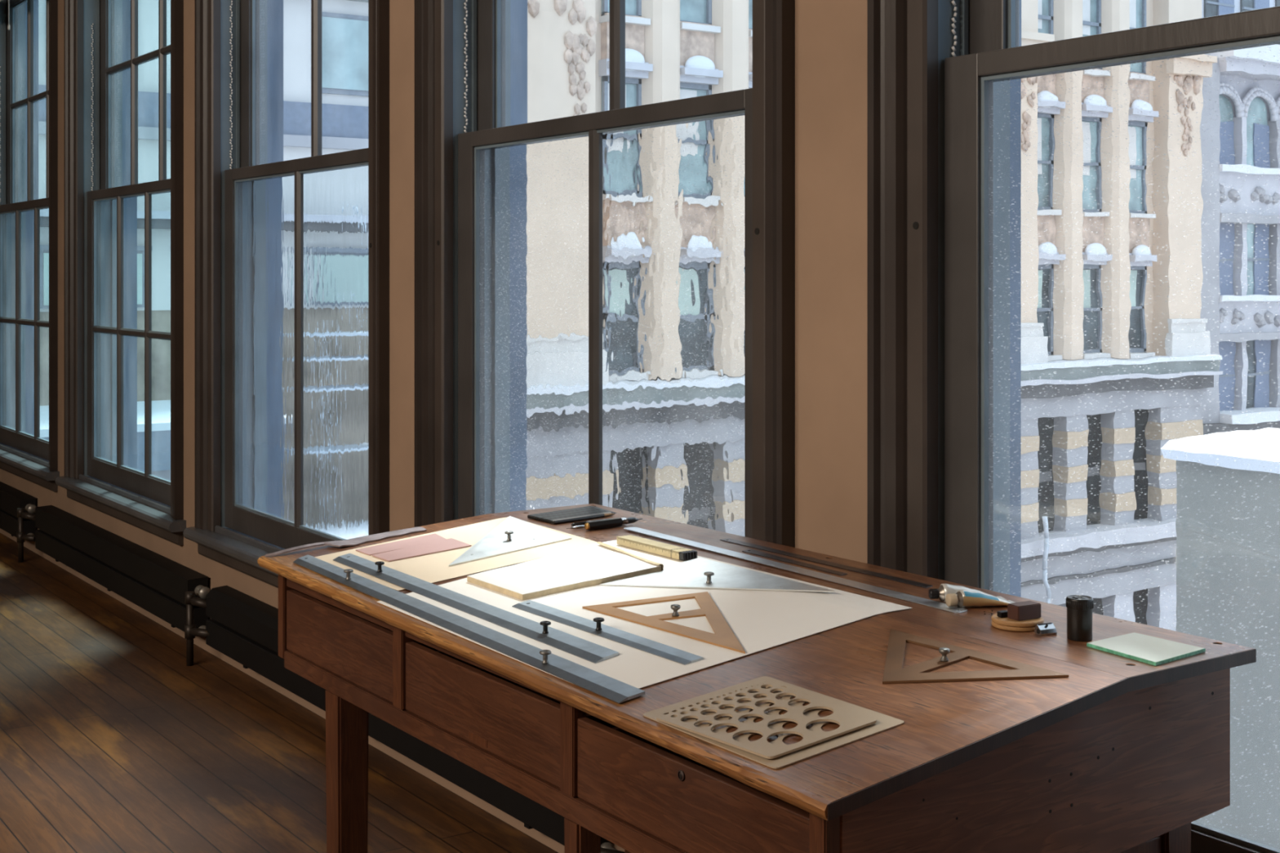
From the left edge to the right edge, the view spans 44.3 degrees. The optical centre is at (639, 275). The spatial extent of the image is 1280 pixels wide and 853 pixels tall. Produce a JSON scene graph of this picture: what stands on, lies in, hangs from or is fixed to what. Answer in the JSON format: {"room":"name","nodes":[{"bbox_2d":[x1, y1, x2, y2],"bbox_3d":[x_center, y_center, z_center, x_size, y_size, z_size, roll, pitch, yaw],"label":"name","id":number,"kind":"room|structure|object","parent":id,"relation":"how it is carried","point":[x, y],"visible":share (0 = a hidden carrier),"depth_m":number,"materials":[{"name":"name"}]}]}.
{"room":"design studio","nodes":[
{"label":"design studio","id":0,"kind":"room"},
{"bbox_2d":[0,533,558,852],"bbox_3d":[-4.401,1.490,3.277,7.600,0.120,14.800,0,0,-35],"label":"floor","id":1,"kind":"structure","parent":0,"point":[110,743],"depth_m":4.69,"materials":[{"name":"brown wood"}]},
{"bbox_2d":[17,503,35,562],"bbox_3d":[-3.049,1.288,7.823,0.091,0.284,0.147,0,0,-35],"label":"pipe","id":2,"kind":"object","parent":1,"relation":"on","point":[21,514],"visible":0.96,"depth_m":7.82,"materials":[{"name":"black metal"}]},
{"bbox_2d":[184,585,210,666],"bbox_3d":[-1.613,1.288,5.752,0.091,0.284,0.147,0,0,-35],"label":"pipe","id":3,"kind":"object","parent":1,"relation":"on","point":[190,631],"visible":0.94,"depth_m":5.75,"materials":[{"name":"grey metal"}]},
{"bbox_2d":[600,842,624,852],"bbox_3d":[-0.086,1.288,3.550,0.091,0.284,0.147,0,0,-35],"label":"pipe","id":4,"kind":"object","parent":1,"relation":"on","point":[606,847],"visible":0.17,"depth_m":3.54,"materials":[{"name":"grey metal"}]},
{"bbox_2d":[257,503,1256,852],"bbox_3d":[0.048,0.975,2.654,0.797,0.910,1.692,0,0,-35],"label":"table","id":5,"kind":"object","parent":1,"relation":"on","point":[1117,754],"depth_m":2.14,"materials":[{"name":"brown wood"}]},
{"bbox_2d":[314,516,597,591],"bbox_3d":[-0.360,0.539,3.071,0.474,0.040,0.399,0,0,-35],"label":"paper","id":6,"kind":"object","parent":5,"relation":"on","point":[434,567],"depth_m":3.04,"materials":[{"name":"beige paper"}]},
{"bbox_2d":[448,515,571,566],"bbox_3d":[-0.225,0.526,3.128,0.189,0.036,0.431,0,0,11],"label":"square","id":7,"kind":"object","parent":6,"relation":"on","point":[513,534],"visible":1,"depth_m":3.10,"materials":[{"name":"plastic"}]},
{"bbox_2d":[293,555,644,703],"bbox_3d":[-0.341,0.556,2.596,0.048,0.036,1.164,0,0,-35],"label":"straightedge","id":8,"kind":"object","parent":5,"relation":"on","point":[610,688],"visible":1,"depth_m":2.44,"materials":[{"name":"metal"}]},
{"bbox_2d":[527,506,595,518],"bbox_3d":[-0.167,0.516,3.425,0.008,0.007,0.203,0,0,45],"label":"pencil","id":9,"kind":"object","parent":5,"relation":"on","point":[528,516],"visible":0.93,"depth_m":3.42,"materials":[{"name":"black paint"}]},
{"bbox_2d":[531,506,595,519],"bbox_3d":[-0.158,0.516,3.411,0.008,0.007,0.200,0,0,45],"label":"pencil","id":10,"kind":"object","parent":5,"relation":"on","point":[532,517],"visible":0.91,"depth_m":3.39,"materials":[{"name":"black paint"}]},
{"bbox_2d":[529,506,598,519],"bbox_3d":[-0.163,0.516,3.418,0.008,0.007,0.201,0,0,45],"label":"pencil","id":11,"kind":"object","parent":5,"relation":"on","point":[531,516],"visible":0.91,"depth_m":3.40,"materials":[{"name":"wood"}]},
{"bbox_2d":[533,507,599,519],"bbox_3d":[-0.154,0.516,3.403,0.008,0.007,0.198,0,0,45],"label":"pencil","id":12,"kind":"object","parent":5,"relation":"on","point":[535,517],"visible":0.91,"depth_m":3.39,"materials":[{"name":"black paint"}]},
{"bbox_2d":[537,508,601,520],"bbox_3d":[-0.145,0.516,3.389,0.195,0.007,0.008,0,0,-45],"label":"pencil","id":13,"kind":"object","parent":5,"relation":"on","point":[539,518],"visible":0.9,"depth_m":3.37,"materials":[{"name":"black paint"}]},
{"bbox_2d":[535,508,604,519],"bbox_3d":[-0.149,0.516,3.396,0.197,0.007,0.008,0,0,-45],"label":"pencil","id":14,"kind":"object","parent":5,"relation":"on","point":[536,517],"visible":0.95,"depth_m":3.38,"materials":[{"name":"wood"}]},
{"bbox_2d":[540,509,605,521],"bbox_3d":[-0.140,0.516,3.381,0.194,0.007,0.008,0,0,-45],"label":"pencil","id":15,"kind":"object","parent":5,"relation":"on","point":[541,518],"visible":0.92,"depth_m":3.37,"materials":[{"name":"black paint"}]},
{"bbox_2d":[542,510,608,521],"bbox_3d":[-0.136,0.516,3.374,0.192,0.007,0.008,0,0,-45],"label":"pencil","id":16,"kind":"object","parent":5,"relation":"on","point":[543,519],"visible":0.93,"depth_m":3.36,"materials":[{"name":"wood"}]},
{"bbox_2d":[566,524,584,528],"bbox_3d":[-0.090,0.515,3.236,0.151,0.010,0.010,0,0,-39],"label":"holder","id":17,"kind":"object","parent":5,"relation":"on","point":[581,526],"visible":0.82,"depth_m":3.20,"materials":[{"name":"silver metal"}]},
{"bbox_2d":[544,510,607,522],"bbox_3d":[-0.131,0.516,3.367,0.191,0.007,0.008,0,0,-44],"label":"pencil","id":18,"kind":"object","parent":5,"relation":"on","point":[545,519],"visible":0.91,"depth_m":3.35,"materials":[{"name":"black paint"}]},
{"bbox_2d":[546,511,611,523],"bbox_3d":[-0.127,0.516,3.359,0.189,0.007,0.008,0,0,-44],"label":"pencil","id":19,"kind":"object","parent":5,"relation":"on","point":[548,520],"visible":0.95,"depth_m":3.35,"materials":[{"name":"black paint"}]},
{"bbox_2d":[548,511,614,523],"bbox_3d":[-0.122,0.516,3.352,0.188,0.007,0.008,0,0,-44],"label":"pencil","id":20,"kind":"object","parent":5,"relation":"on","point":[549,521],"visible":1,"depth_m":3.34,"materials":[{"name":"black wood"}]},
{"bbox_2d":[551,511,616,524],"bbox_3d":[-0.117,0.516,3.345,0.186,0.007,0.008,0,0,-44],"label":"pencil","id":21,"kind":"object","parent":5,"relation":"on","point":[552,521],"visible":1,"depth_m":3.34,"materials":[{"name":"paint"}]},
{"bbox_2d":[552,513,615,524],"bbox_3d":[-0.116,0.516,3.334,0.176,0.007,0.008,0,0,-44],"label":"pencil","id":22,"kind":"object","parent":5,"relation":"on","point":[602,515],"visible":1,"depth_m":3.33,"materials":[{"name":"black paint"}]},
{"bbox_2d":[571,517,626,526],"bbox_3d":[-0.079,0.515,3.282,0.154,0.010,0.010,0,0,-37],"label":"holder","id":23,"kind":"object","parent":5,"relation":"on","point":[580,523],"visible":0.25,"depth_m":3.25,"materials":[{"name":"black paint"}]},
{"bbox_2d":[584,517,642,530],"bbox_3d":[-0.052,0.510,3.240,0.151,0.016,0.018,0,0,-41],"label":"holder","id":24,"kind":"object","parent":5,"relation":"on","point":[606,523],"visible":1,"depth_m":3.22,"materials":[{"name":"black paint"}]},
{"bbox_2d":[377,540,911,688],"bbox_3d":[-0.034,0.546,2.606,0.569,0.056,0.785,0,0,-35],"label":"paper","id":25,"kind":"object","parent":5,"relation":"on","point":[760,620],"visible":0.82,"depth_m":2.46,"materials":[{"name":"white paper"}]},
{"bbox_2d":[333,553,618,663],"bbox_3d":[-0.315,0.548,2.681,0.046,0.032,0.943,0,0,-35],"label":"straightedge","id":26,"kind":"object","parent":25,"relation":"on","point":[540,632],"visible":1,"depth_m":2.58,"materials":[{"name":"metal"}]},
{"bbox_2d":[466,542,663,601],"bbox_3d":[-0.124,0.527,2.796,0.294,0.045,0.243,0,0,-35],"label":"paper pad","id":27,"kind":"object","parent":25,"relation":"on","point":[588,567],"visible":1,"depth_m":2.78,"materials":[{"name":"white paper"}]},
{"bbox_2d":[511,600,703,665],"bbox_3d":[-0.062,0.544,2.439,0.036,0.024,0.472,0,0,-36],"label":"straightedge","id":28,"kind":"object","parent":25,"relation":"on","point":[595,627],"visible":1,"depth_m":2.42,"materials":[{"name":"metal"}]},
{"bbox_2d":[617,534,697,560],"bbox_3d":[0.030,0.509,2.936,0.033,0.015,0.216,0,0,-35],"label":"folding rule","id":29,"kind":"object","parent":25,"relation":"on","point":[668,550],"visible":1,"depth_m":2.91,"materials":[{"name":"yellow wood"}]},
{"bbox_2d":[582,591,745,653],"bbox_3d":[0.094,0.533,2.467,0.186,0.026,0.394,0,0,-35],"label":"square","id":30,"kind":"object","parent":25,"relation":"on","point":[723,636],"visible":1,"depth_m":2.47,"materials":[{"name":"brown wood"}]},
{"bbox_2d":[599,557,835,592],"bbox_3d":[0.121,0.520,2.633,0.224,0.032,0.368,0,0,-35],"label":"square","id":31,"kind":"object","parent":25,"relation":"on","point":[697,573],"visible":1,"depth_m":2.69,"materials":[{"name":"plastic"}]},
{"bbox_2d":[643,676,904,768],"bbox_3d":[0.166,0.566,2.004,0.207,0.028,0.278,0,0,-35],"label":"circle template","id":32,"kind":"object","parent":5,"relation":"on","point":[884,722],"visible":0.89,"depth_m":1.98,"materials":[{"name":"beige plastic"}]},
{"bbox_2d":[656,681,876,759],"bbox_3d":[0.156,0.563,1.990,0.182,0.026,0.227,0,0,-35],"label":"circle template","id":33,"kind":"object","parent":32,"relation":"on","point":[849,721],"visible":1,"depth_m":1.99,"materials":[{"name":"beige plastic"}]},
{"bbox_2d":[742,548,847,575],"bbox_3d":[0.274,0.519,2.845,0.026,0.001,0.294,0,0,-32],"label":"steel rule","id":34,"kind":"object","parent":5,"relation":"on","point":[749,551],"visible":1,"depth_m":2.84,"materials":[{"name":"metal"}]},
{"bbox_2d":[623,526,967,613],"bbox_3d":[0.239,0.517,2.816,0.033,0.004,0.948,0,0,-33],"label":"steel rule","id":35,"kind":"object","parent":5,"relation":"on","point":[876,589],"visible":1,"depth_m":2.72,"materials":[{"name":"silver metal"}]},
{"bbox_2d":[720,537,932,588],"bbox_3d":[0.323,0.519,2.851,0.024,0.001,0.575,0,0,-34],"label":"steel rule","id":36,"kind":"object","parent":5,"relation":"on","point":[727,540],"visible":1,"depth_m":2.82,"materials":[{"name":"metal"}]},
{"bbox_2d":[928,583,1008,602],"bbox_3d":[0.521,0.505,2.500,0.124,0.030,0.042,0,0,-7],"label":"paint tube","id":37,"kind":"object","parent":5,"relation":"on","point":[944,589],"visible":0.49,"depth_m":2.49,"materials":[{"name":"silver metal"}]},
{"bbox_2d":[882,629,1068,684],"bbox_3d":[0.397,0.528,2.139,0.169,0.034,0.328,0,0,-35],"label":"square","id":38,"kind":"object","parent":5,"relation":"on","point":[894,673],"visible":1,"depth_m":2.13,"materials":[{"name":"brown wood"}]},
{"bbox_2d":[945,589,1013,608],"bbox_3d":[0.536,0.506,2.463,0.118,0.028,0.040,0,0,-16],"label":"paint tube","id":39,"kind":"object","parent":5,"relation":"on","point":[962,598],"visible":0.93,"depth_m":2.45,"materials":[{"name":"metal"}]},
{"bbox_2d":[991,621,1035,631],"bbox_3d":[0.559,0.516,2.326,0.076,0.007,0.076,0,0,-35],"label":"wooden disc","id":40,"kind":"object","parent":5,"relation":"on","point":[994,624],"visible":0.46,"depth_m":2.29,"materials":[{"name":"brown wood"}]},
{"bbox_2d":[991,613,1044,626],"bbox_3d":[0.558,0.510,2.325,0.076,0.007,0.076,0,0,-35],"label":"wooden disc","id":41,"kind":"object","parent":40,"relation":"on","point":[1006,621],"visible":0.66,"depth_m":2.30,"materials":[{"name":"brown wood"}]},
{"bbox_2d":[996,610,1007,617],"bbox_3d":[0.538,0.502,2.326,0.017,0.008,0.011,0,0,-28],"label":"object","id":42,"kind":"object","parent":41,"relation":"on","point":[1002,614],"visible":1,"depth_m":2.32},
{"bbox_2d":[1007,600,1040,621],"bbox_3d":[0.567,0.495,2.318,0.045,0.022,0.024,0,0,-30],"label":"block","id":43,"kind":"object","parent":41,"relation":"on","point":[1028,610],"visible":1,"depth_m":2.31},
{"bbox_2d":[1034,622,1057,636],"bbox_3d":[0.587,0.512,2.273,0.028,0.016,0.016,0,0,-25],"label":"pencil sharpener","id":44,"kind":"object","parent":5,"relation":"on","point":[1045,628],"visible":1,"depth_m":2.27,"materials":[{"name":"silver metal"}]},
{"bbox_2d":[1066,595,1093,641],"bbox_3d":[0.628,0.490,2.244,0.038,0.060,0.038,0,0,-35],"label":"canister","id":45,"kind":"object","parent":5,"relation":"on","point":[1079,607],"visible":1,"depth_m":2.23,"materials":[{"name":"black plastic"}]},
{"bbox_2d":[1086,632,1205,666],"bbox_3d":[0.699,0.517,2.176,0.122,0.005,0.129,0,0,-35],"label":"glass plate","id":46,"kind":"object","parent":5,"relation":"on","point":[1149,650],"visible":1,"depth_m":2.17,"materials":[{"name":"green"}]},
{"bbox_2d":[0,0,866,852],"bbox_3d":[-1.224,-0.520,5.479,0.130,4.140,14.800,0,0,-35],"label":"wall","id":47,"kind":"structure","parent":0,"point":[831,35],"depth_m":3.13,"materials":[{"name":"paint"}]},
{"bbox_2d":[0,481,35,537],"bbox_3d":[-3.839,1.259,9.056,0.090,0.242,2.540,0,0,-35],"label":"radiator","id":48,"kind":"object","parent":47,"relation":"attached to","point":[11,499],"visible":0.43,"depth_m":8.14,"materials":[{"name":"black metal"}]},
{"bbox_2d":[0,0,59,491],"bbox_3d":[-3.217,-0.333,8.469,0.398,2.794,1.685,0,0,-35],"label":"window","id":49,"kind":"structure","parent":47,"relation":"in","point":[31,458],"depth_m":8.61,"materials":[{"name":"brown paint"}]},
{"bbox_2d":[0,0,9,30],"bbox_3d":[-3.378,-1.429,8.357,0.058,0.304,1.455,0,0,-35],"label":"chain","id":50,"kind":"object","parent":49,"relation":"attached to","point":[8,26],"visible":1,"depth_m":8.19,"materials":[{"name":"metal"}]},
{"bbox_2d":[55,0,186,545],"bbox_3d":[-2.152,-0.333,6.933,0.398,2.794,1.685,0,0,-35],"label":"window","id":51,"kind":"structure","parent":47,"relation":"in","point":[95,477],"depth_m":7.39,"materials":[{"name":"brown paint"}]},
{"bbox_2d":[35,505,208,631],"bbox_3d":[-2.298,1.259,6.833,0.090,0.242,2.250,0,0,-35],"label":"radiator","id":52,"kind":"object","parent":47,"relation":"attached to","point":[158,584],"visible":0.86,"depth_m":6.60,"materials":[{"name":"black metal"}]},
{"bbox_2d":[182,0,389,587],"bbox_3d":[-1.099,-0.333,5.413,0.398,2.794,1.685,0,0,-35],"label":"window","id":53,"kind":"structure","parent":47,"relation":"in","point":[291,257],"depth_m":5.48,"materials":[{"name":"brown paint"}]},
{"bbox_2d":[205,585,610,845],"bbox_3d":[-0.819,1.259,4.701,0.090,0.242,2.540,0,0,-35],"label":"radiator","id":54,"kind":"object","parent":47,"relation":"attached to","point":[242,627],"visible":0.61,"depth_m":4.97,"materials":[{"name":"black metal"}]},
{"bbox_2d":[414,0,795,547],"bbox_3d":[-0.043,-0.333,3.891,0.398,2.794,1.685,0,0,-35],"label":"window","id":55,"kind":"structure","parent":47,"relation":"in","point":[605,300],"depth_m":3.83,"materials":[{"name":"brown paint"}]},
{"bbox_2d":[754,227,759,234],"bbox_3d":[0.241,-0.090,3.230,0.004,0.014,0.014,0,0,-35],"label":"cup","id":56,"kind":"object","parent":55,"relation":"on","point":[756,229],"depth_m":3.23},
{"bbox_2d":[866,0,1279,852],"bbox_3d":[1.021,-0.333,2.356,0.398,2.794,1.685,0,0,-35],"label":"window","id":57,"kind":"structure","parent":47,"relation":"in","point":[1073,244],"depth_m":2.62,"materials":[{"name":"brown paint"}]},
{"bbox_2d":[912,222,918,229],"bbox_3d":[0.501,-0.090,2.854,0.004,0.014,0.014,0,0,-35],"label":"screw","id":58,"kind":"object","parent":57,"relation":"on","point":[915,224],"depth_m":2.85,"materials":[{"name":"black metal"}]},
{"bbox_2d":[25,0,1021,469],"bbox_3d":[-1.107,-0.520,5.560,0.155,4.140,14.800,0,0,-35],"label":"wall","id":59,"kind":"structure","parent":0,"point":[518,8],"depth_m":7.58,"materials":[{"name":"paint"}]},
{"label":"outside","id":60,"kind":"structure","parent":0,"visible":0},
{"bbox_3d":[22.150,15.530,33.606,69.400,0.200,90.000,0,0,-35],"label":"ground","id":61,"kind":"structure","parent":60,"visible":0},
{"bbox_2d":[40,400,170,480],"bbox_3d":[-6.245,8.490,17.408,3.670,13.880,2.970,0,0,-35],"label":"penthouse","id":62,"kind":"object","parent":61,"relation":"on","point":[161,410],"visible":0.07,"depth_m":16.50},
{"bbox_2d":[38,0,368,405],"bbox_3d":[-7.696,2.430,22.468,7.050,26.000,6.300,0,0,-35],"label":"warehouse building","id":63,"kind":"structure","parent":61,"relation":"on","point":[344,23],"depth_m":20.17,"materials":[{"name":"stone"}]},
{"bbox_2d":[527,0,1201,123],"bbox_3d":[4.097,0.930,42.416,26.363,29.000,8.950,0,0,-35],"label":"office building","id":64,"kind":"structure","parent":61,"relation":"on","point":[675,49],"depth_m":35.75,"materials":[{"name":"beige stone"}]},
{"bbox_2d":[680,88,697,98],"bbox_3d":[1.098,-3.564,36.631,0.551,1.512,0.019,0,0,-35],"label":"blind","id":65,"kind":"object","parent":64,"relation":"hanging from","point":[684,93],"depth_m":36.63,"materials":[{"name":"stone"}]},
{"bbox_2d":[1038,0,1041,28],"bbox_3d":[10.917,-7.584,43.438,0.551,1.512,0.019,0,0,-35],"label":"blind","id":66,"kind":"object","parent":64,"relation":"hanging from","point":[1039,1],"depth_m":43.53,"materials":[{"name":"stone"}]},
{"bbox_2d":[1082,0,1089,35],"bbox_3d":[12.585,-7.584,44.594,0.551,1.512,0.019,0,0,-35],"label":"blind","id":67,"kind":"object","parent":64,"relation":"hanging from","point":[1086,3],"depth_m":44.63,"materials":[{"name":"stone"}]},
{"bbox_2d":[1129,0,1136,27],"bbox_3d":[14.254,-7.584,45.751,0.551,1.512,0.019,0,0,-35],"label":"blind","id":68,"kind":"object","parent":64,"relation":"hanging from","point":[1132,2],"depth_m":45.83,"materials":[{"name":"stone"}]},
{"bbox_2d":[1201,0,1279,17],"bbox_3d":[22.271,0.430,60.155,14.069,30.000,8.500,0,0,-35],"label":"arcaded building","id":69,"kind":"structure","parent":61,"relation":"on","point":[1209,7],"depth_m":55.27,"materials":[{"name":"stone"}]},
{"bbox_2d":[1217,0,1234,15],"bbox_3d":[20.558,-9.470,55.128,0.880,2.600,0.049,0,0,-35],"label":"window","id":70,"kind":"structure","parent":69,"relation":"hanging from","point":[1224,6],"depth_m":55.08,"materials":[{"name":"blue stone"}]},
{"bbox_2d":[1253,0,1269,8],"bbox_3d":[22.277,-9.470,56.320,0.880,2.600,0.049,0,0,-35],"label":"window","id":71,"kind":"structure","parent":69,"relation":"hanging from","point":[1258,4],"depth_m":56.25,"materials":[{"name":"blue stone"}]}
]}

